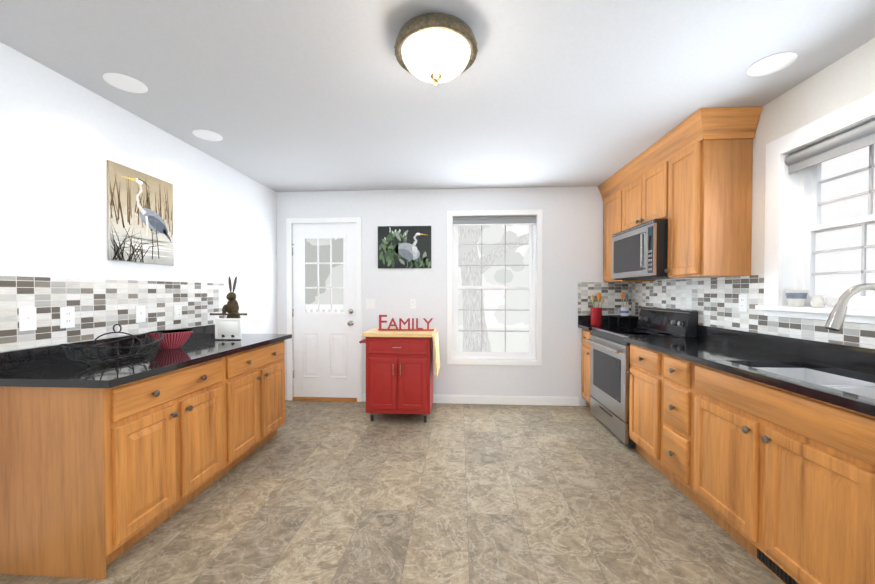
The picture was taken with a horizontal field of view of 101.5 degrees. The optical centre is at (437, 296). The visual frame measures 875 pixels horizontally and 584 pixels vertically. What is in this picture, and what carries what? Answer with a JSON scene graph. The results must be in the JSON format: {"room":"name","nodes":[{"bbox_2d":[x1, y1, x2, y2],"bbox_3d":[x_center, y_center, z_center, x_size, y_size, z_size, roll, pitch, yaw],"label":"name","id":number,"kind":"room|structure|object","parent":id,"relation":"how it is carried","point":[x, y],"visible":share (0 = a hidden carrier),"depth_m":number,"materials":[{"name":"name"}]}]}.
{"room":"kitchen","nodes":[
{"label":"kitchen","id":0,"kind":"room"},
{"bbox_2d":[0,42,276,352],"bbox_3d":[-2.182,0.043,0.854,0.150,2.460,6.780,0,1,4],"label":"wall","id":1,"kind":"structure","parent":0,"point":[63,139],"depth_m":2.14,"materials":[{"name":"paint"}]},
{"bbox_2d":[0,324,214,371],"bbox_3d":[-1.995,0.300,2.440,0.020,0.100,1.700,0,1,4],"label":"backsplash","id":2,"kind":"structure","parent":1,"relation":"attached to","point":[16,361],"depth_m":1.91,"materials":[{"name":"black stone"}]},
{"bbox_2d":[0,276,225,351],"bbox_3d":[-2.023,0.074,2.123,0.008,0.358,2.330,0,1,4],"label":"wall tile","id":3,"kind":"structure","parent":1,"relation":"attached to","point":[102,306],"depth_m":2.12,"materials":[{"name":"tile"}]},
{"bbox_2d":[19,307,36,330],"bbox_3d":[-2.033,0.110,1.778,0.014,0.115,0.070,0,1,4],"label":"switch plate","id":4,"kind":"object","parent":3,"relation":"attached to","point":[27,319],"visible":1,"depth_m":1.77,"materials":[{"name":"white plastic"}]},
{"bbox_2d":[60,307,74,328],"bbox_3d":[-2.024,0.112,1.958,0.008,0.115,0.070,0,1,4],"label":"electrical outlet plate","id":5,"kind":"object","parent":3,"relation":"attached to","point":[67,317],"visible":1,"depth_m":1.95,"materials":[{"name":"white plastic"}]},
{"bbox_2d":[136,305,145,322],"bbox_3d":[-1.994,0.116,2.407,0.014,0.115,0.070,0,1,4],"label":"switch plate","id":6,"kind":"object","parent":3,"relation":"attached to","point":[140,315],"visible":1,"depth_m":2.40,"materials":[{"name":"white plastic"}]},
{"bbox_2d":[174,304,181,319],"bbox_3d":[-1.977,0.116,2.727,0.008,0.115,0.070,0,1,4],"label":"electrical outlet plate","id":7,"kind":"object","parent":3,"relation":"attached to","point":[177,312],"visible":1,"depth_m":2.72,"materials":[{"name":"white plastic"}]},
{"bbox_2d":[107,160,173,265],"bbox_3d":[-1.997,-0.535,2.433,0.018,0.610,0.490,0,1,4],"label":"framed picture","id":8,"kind":"object","parent":1,"relation":"attached to","point":[139,216],"visible":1,"depth_m":2.39,"materials":[{"name":"paper"}]},
{"bbox_2d":[0,400,783,583],"bbox_3d":[-0.076,1.305,0.742,4.370,0.060,7.080,0,1,4],"label":"floor","id":9,"kind":"structure","parent":0,"point":[329,492],"depth_m":2.07,"materials":[{"name":"tile"}]},
{"bbox_2d":[0,356,231,578],"bbox_3d":[-1.734,0.824,2.009,0.596,0.865,0.803,0,1,4],"label":"base cabinet","id":10,"kind":"object","parent":9,"relation":"on","point":[102,466],"depth_m":1.62,"materials":[{"name":"brown wood"}]},
{"bbox_2d":[0,334,291,387],"bbox_3d":[-1.690,0.368,2.422,0.632,0.035,1.700,0,1,4],"label":"countertop","id":11,"kind":"structure","parent":10,"relation":"on","point":[74,374],"depth_m":1.87,"materials":[{"name":"black stone"}]},
{"bbox_2d":[59,324,163,365],"bbox_3d":[-1.767,0.252,1.974,0.299,0.207,0.519,0,1,4],"label":"wire basket","id":12,"kind":"object","parent":11,"relation":"on","point":[110,360],"visible":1,"depth_m":1.96,"materials":[{"name":"metal"}]},
{"bbox_2d":[148,329,192,349],"bbox_3d":[-1.809,0.291,2.428,0.248,0.116,0.248,0,1,4],"label":"bowl","id":13,"kind":"object","parent":11,"relation":"on","point":[175,339],"visible":0.88,"depth_m":2.37,"materials":[{"name":"red ceramic"}]},
{"bbox_2d":[210,276,246,339],"bbox_3d":[-1.669,0.086,2.910,0.310,0.512,0.142,0,1,4],"label":"statue","id":14,"kind":"object","parent":11,"relation":"on","point":[229,327],"visible":1,"depth_m":2.85,"materials":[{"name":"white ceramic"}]},
{"bbox_2d":[228,340,284,467],"bbox_3d":[-1.683,0.812,2.829,0.596,0.865,0.840,0,1,4],"label":"base cabinet","id":15,"kind":"object","parent":9,"relation":"on","point":[256,378],"depth_m":2.74,"materials":[{"name":"brown wood"}]},
{"bbox_2d":[359,328,439,421],"bbox_3d":[-0.371,0.790,3.680,0.771,0.885,0.517,0,1,4],"label":"cart","id":16,"kind":"object","parent":9,"relation":"on","point":[399,372],"visible":1,"depth_m":3.46,"materials":[{"name":"red paint"}]},
{"bbox_2d":[378,315,433,330],"bbox_3d":[-0.324,0.266,3.678,0.580,0.160,0.022,0,1,4],"label":"family sign","id":17,"kind":"object","parent":16,"relation":"on","point":[400,321],"visible":1,"depth_m":3.67,"materials":[{"name":"red paint"}]},
{"bbox_2d":[578,327,591,408],"bbox_3d":[1.873,0.788,3.836,0.556,0.885,0.341,0,1,4],"label":"base cabinet","id":18,"kind":"object","parent":9,"relation":"on","point":[586,346],"depth_m":3.86,"materials":[{"name":"brown wood"}]},
{"bbox_2d":[578,323,633,330],"bbox_3d":[1.858,0.328,3.829,0.586,0.035,0.343,0,1,4],"label":"countertop","id":19,"kind":"structure","parent":18,"relation":"on","point":[585,326],"depth_m":3.87,"materials":[{"name":"black stone"}]},
{"bbox_2d":[590,292,603,325],"bbox_3d":[1.730,0.129,3.880,0.143,0.358,0.118,0,1,4],"label":"canister","id":20,"kind":"object","parent":19,"relation":"on","point":[596,316],"visible":1,"depth_m":3.84,"materials":[{"name":"ceramic"}]},
{"bbox_2d":[608,315,638,324],"bbox_3d":[2.003,0.257,3.835,0.243,0.104,0.248,0,1,4],"label":"shelf","id":21,"kind":"object","parent":19,"relation":"on","point":[630,316],"visible":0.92,"depth_m":3.88,"materials":[{"name":"metal"}]},
{"bbox_2d":[618,292,628,315],"bbox_3d":[1.992,0.076,3.833,0.118,0.254,0.082,0,1,4],"label":"cup","id":22,"kind":"object","parent":21,"relation":"on","point":[624,311],"visible":1,"depth_m":3.82,"materials":[{"name":"white ceramic"}]},
{"bbox_2d":[586,307,697,448],"bbox_3d":[1.798,0.674,3.272,0.621,1.129,0.782,0,1,4],"label":"range","id":23,"kind":"object","parent":9,"relation":"on","point":[609,376],"visible":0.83,"depth_m":3.16,"materials":[{"name":"silver metal"}]},
{"bbox_2d":[627,343,657,469],"bbox_3d":[1.799,0.805,2.640,0.556,0.885,0.475,0,1,4],"label":"base cabinet","id":24,"kind":"object","parent":9,"relation":"on","point":[643,394],"depth_m":2.64,"materials":[{"name":"brown wood"}]},
{"bbox_2d":[658,351,797,494],"bbox_3d":[1.774,0.811,2.246,0.556,0.885,0.315,0,1,4],"label":"base cabinet","id":25,"kind":"object","parent":9,"relation":"on","point":[679,380],"depth_m":2.15,"materials":[{"name":"brown wood"}]},
{"bbox_2d":[624,337,825,370],"bbox_3d":[1.768,0.349,2.381,0.586,0.035,0.987,0,1,4],"label":"countertop","id":26,"kind":"structure","parent":25,"relation":"on","point":[704,352],"depth_m":2.12,"materials":[{"name":"black stone"}]},
{"bbox_2d":[686,399,874,583],"bbox_3d":[1.735,0.940,1.604,0.556,0.645,0.975,0,1,4],"label":"base cabinet","id":27,"kind":"object","parent":9,"relation":"on","point":[760,447],"depth_m":1.48,"materials":[{"name":"brown wood"}]},
{"bbox_2d":[870,403,874,418],"bbox_3d":[1.641,0.379,0.322,0.586,0.035,1.620,0,1,4],"label":"countertop","id":28,"kind":"structure","parent":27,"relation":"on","point":[872,405],"depth_m":1.15,"materials":[{"name":"black stone"}]},
{"bbox_2d":[0,0,874,191],"bbox_3d":[-0.076,-1.225,0.705,4.370,0.080,7.080,0,1,4],"label":"ceiling","id":29,"kind":"structure","parent":0,"point":[300,95],"depth_m":1.94,"materials":[{"name":"paint"}]},
{"bbox_2d":[102,73,147,92],"bbox_3d":[-1.753,-1.200,2.012,0.194,0.006,0.194,0,1,4],"label":"recessed light","id":30,"kind":"object","parent":29,"relation":"in","point":[125,83],"visible":1,"depth_m":2.01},
{"bbox_2d":[192,129,222,140],"bbox_3d":[-1.722,-1.210,2.681,0.194,0.006,0.194,0,1,4],"label":"recessed light","id":31,"kind":"object","parent":29,"relation":"in","point":[206,135],"visible":0.96,"depth_m":2.67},
{"bbox_2d":[394,13,477,84],"bbox_3d":[-0.007,-1.089,1.655,0.389,0.217,0.389,0,1,4],"label":"ceiling light fixture","id":32,"kind":"object","parent":29,"relation":"attached to","point":[435,48],"visible":1,"depth_m":1.55,"materials":[{"name":"white glass"}]},
{"bbox_2d":[746,52,797,75],"bbox_3d":[1.723,-1.198,1.847,0.194,0.006,0.194,0,1,4],"label":"recessed light","id":33,"kind":"object","parent":29,"relation":"in","point":[771,64],"visible":1,"depth_m":1.84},
{"bbox_2d":[277,186,603,405],"bbox_3d":[0.139,-0.005,4.182,4.370,2.460,0.150,0,1,4],"label":"wall","id":34,"kind":"structure","parent":0,"point":[572,237],"depth_m":4.10,"materials":[{"name":"paint"}]},
{"bbox_2d":[286,217,361,401],"bbox_3d":[-1.325,0.150,4.249,0.896,2.148,0.202,0,1,4],"label":"door","id":35,"kind":"structure","parent":34,"relation":"attached to","point":[324,356],"depth_m":4.21,"materials":[{"name":"white wood"}]},
{"bbox_2d":[366,299,374,308],"bbox_3d":[-0.780,0.080,4.157,0.116,0.115,0.014,0,1,4],"label":"switch plate","id":36,"kind":"object","parent":34,"relation":"attached to","point":[370,303],"visible":1,"depth_m":4.16,"materials":[{"name":"white plastic"}]},
{"bbox_2d":[378,226,430,267],"bbox_3d":[-0.381,-0.572,4.120,0.620,0.485,0.018,0,1,4],"label":"framed picture","id":37,"kind":"object","parent":34,"relation":"attached to","point":[404,246],"visible":1,"depth_m":4.11,"materials":[{"name":"multicoloured paper"}]},
{"bbox_2d":[410,299,415,308],"bbox_3d":[-0.280,0.081,4.129,0.070,0.115,0.008,0,1,4],"label":"electrical outlet plate","id":38,"kind":"object","parent":34,"relation":"attached to","point":[412,303],"visible":1,"depth_m":4.13,"materials":[{"name":"white plastic"}]},
{"bbox_2d":[363,393,578,405],"bbox_3d":[0.366,1.176,4.102,2.465,0.100,0.013,0,1,4],"label":"baseboard","id":39,"kind":"structure","parent":34,"relation":"attached to","point":[509,400],"depth_m":4.06,"materials":[{"name":"white wood"}]},
{"bbox_2d":[447,210,542,364],"bbox_3d":[0.650,-0.105,4.140,1.069,1.754,0.168,0,1,4],"label":"window","id":40,"kind":"structure","parent":34,"relation":"in","point":[532,219],"depth_m":4.09,"materials":[{"name":"white plastic"}]},
{"bbox_2d":[578,315,629,322],"bbox_3d":[1.857,0.257,3.990,0.565,0.099,0.020,0,1,4],"label":"backsplash","id":41,"kind":"structure","parent":34,"relation":"attached to","point":[581,318],"depth_m":3.98,"materials":[{"name":"black stone"}]},
{"bbox_2d":[655,38,874,348],"bbox_3d":[2.030,0.047,0.593,0.150,2.460,6.780,0,1,4],"label":"wall","id":42,"kind":"structure","parent":0,"point":[846,80],"depth_m":2.00,"materials":[{"name":"paint"}]},
{"bbox_2d":[602,174,654,281],"bbox_3d":[1.984,-0.693,3.740,0.326,1.069,0.476,0,1,4],"label":"upper cabinet","id":43,"kind":"object","parent":42,"relation":"attached to","point":[609,188],"depth_m":3.79,"materials":[{"name":"brown wood"}]},
{"bbox_2d":[618,138,665,231],"bbox_3d":[1.945,-0.914,3.115,0.326,0.609,0.770,0,1,4],"label":"upper cabinet","id":44,"kind":"object","parent":42,"relation":"attached to","point":[639,183],"depth_m":3.10,"materials":[{"name":"brown wood"}]},
{"bbox_2d":[612,219,675,279],"bbox_3d":[1.877,-0.384,3.127,0.458,0.444,0.762,0,1,4],"label":"microwave","id":45,"kind":"object","parent":44,"relation":"attached to","point":[640,252],"visible":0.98,"depth_m":2.93,"materials":[{"name":"silver metal"}]},
{"bbox_2d":[662,110,757,277],"bbox_3d":[1.909,-0.675,2.542,0.326,1.069,0.384,0,1,4],"label":"upper cabinet","id":46,"kind":"object","parent":42,"relation":"attached to","point":[689,178],"depth_m":2.36,"materials":[{"name":"brown wood"}]},
{"bbox_2d":[578,275,874,348],"bbox_3d":[1.732,0.053,1.764,0.590,0.370,4.480,0,1,4],"label":"wall tile","id":47,"kind":"structure","parent":42,"relation":"attached to","point":[713,302],"depth_m":2.63,"materials":[{"name":"tile"}]},
{"bbox_2d":[739,294,747,311],"bbox_3d":[2.054,0.041,2.405,0.008,0.115,0.070,0,1,4],"label":"electrical outlet plate","id":48,"kind":"object","parent":47,"relation":"attached to","point":[743,302],"visible":1,"depth_m":2.40,"materials":[{"name":"white plastic"}]},
{"bbox_2d":[631,317,874,370],"bbox_3d":[2.013,0.290,1.748,0.020,0.099,4.476,0,1,4],"label":"backsplash","id":49,"kind":"structure","parent":42,"relation":"attached to","point":[844,355],"depth_m":2.00,"materials":[{"name":"black stone"}]},
{"bbox_2d":[755,92,874,323],"bbox_3d":[2.077,-0.407,1.666,0.200,1.063,1.180,0,1,4],"label":"window","id":50,"kind":"structure","parent":42,"relation":"in","point":[795,159],"depth_m":2.06,"materials":[{"name":"white plastic"}]},
{"bbox_2d":[785,290,807,306],"bbox_3d":[2.066,0.007,2.058,0.096,0.094,0.096,0,1,4],"label":"bowl","id":51,"kind":"object","parent":50,"relation":"on","point":[797,298],"visible":1,"depth_m":2.03,"materials":[{"name":"white ceramic"}]},
{"bbox_2d":[811,295,826,306],"bbox_3d":[2.058,0.023,1.926,0.058,0.066,0.074,0,1,4],"label":"pitcher","id":52,"kind":"object","parent":50,"relation":"on","point":[818,301],"visible":0.96,"depth_m":1.92,"materials":[{"name":"white ceramic"}]},
{"label":"outside","id":53,"kind":"structure","parent":0,"visible":0},
{"bbox_2d":[305,144,874,351],"bbox_3d":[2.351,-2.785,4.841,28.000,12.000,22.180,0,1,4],"label":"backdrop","id":54,"kind":"structure","parent":53,"point":[826,285],"depth_m":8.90,"materials":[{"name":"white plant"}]}
]}

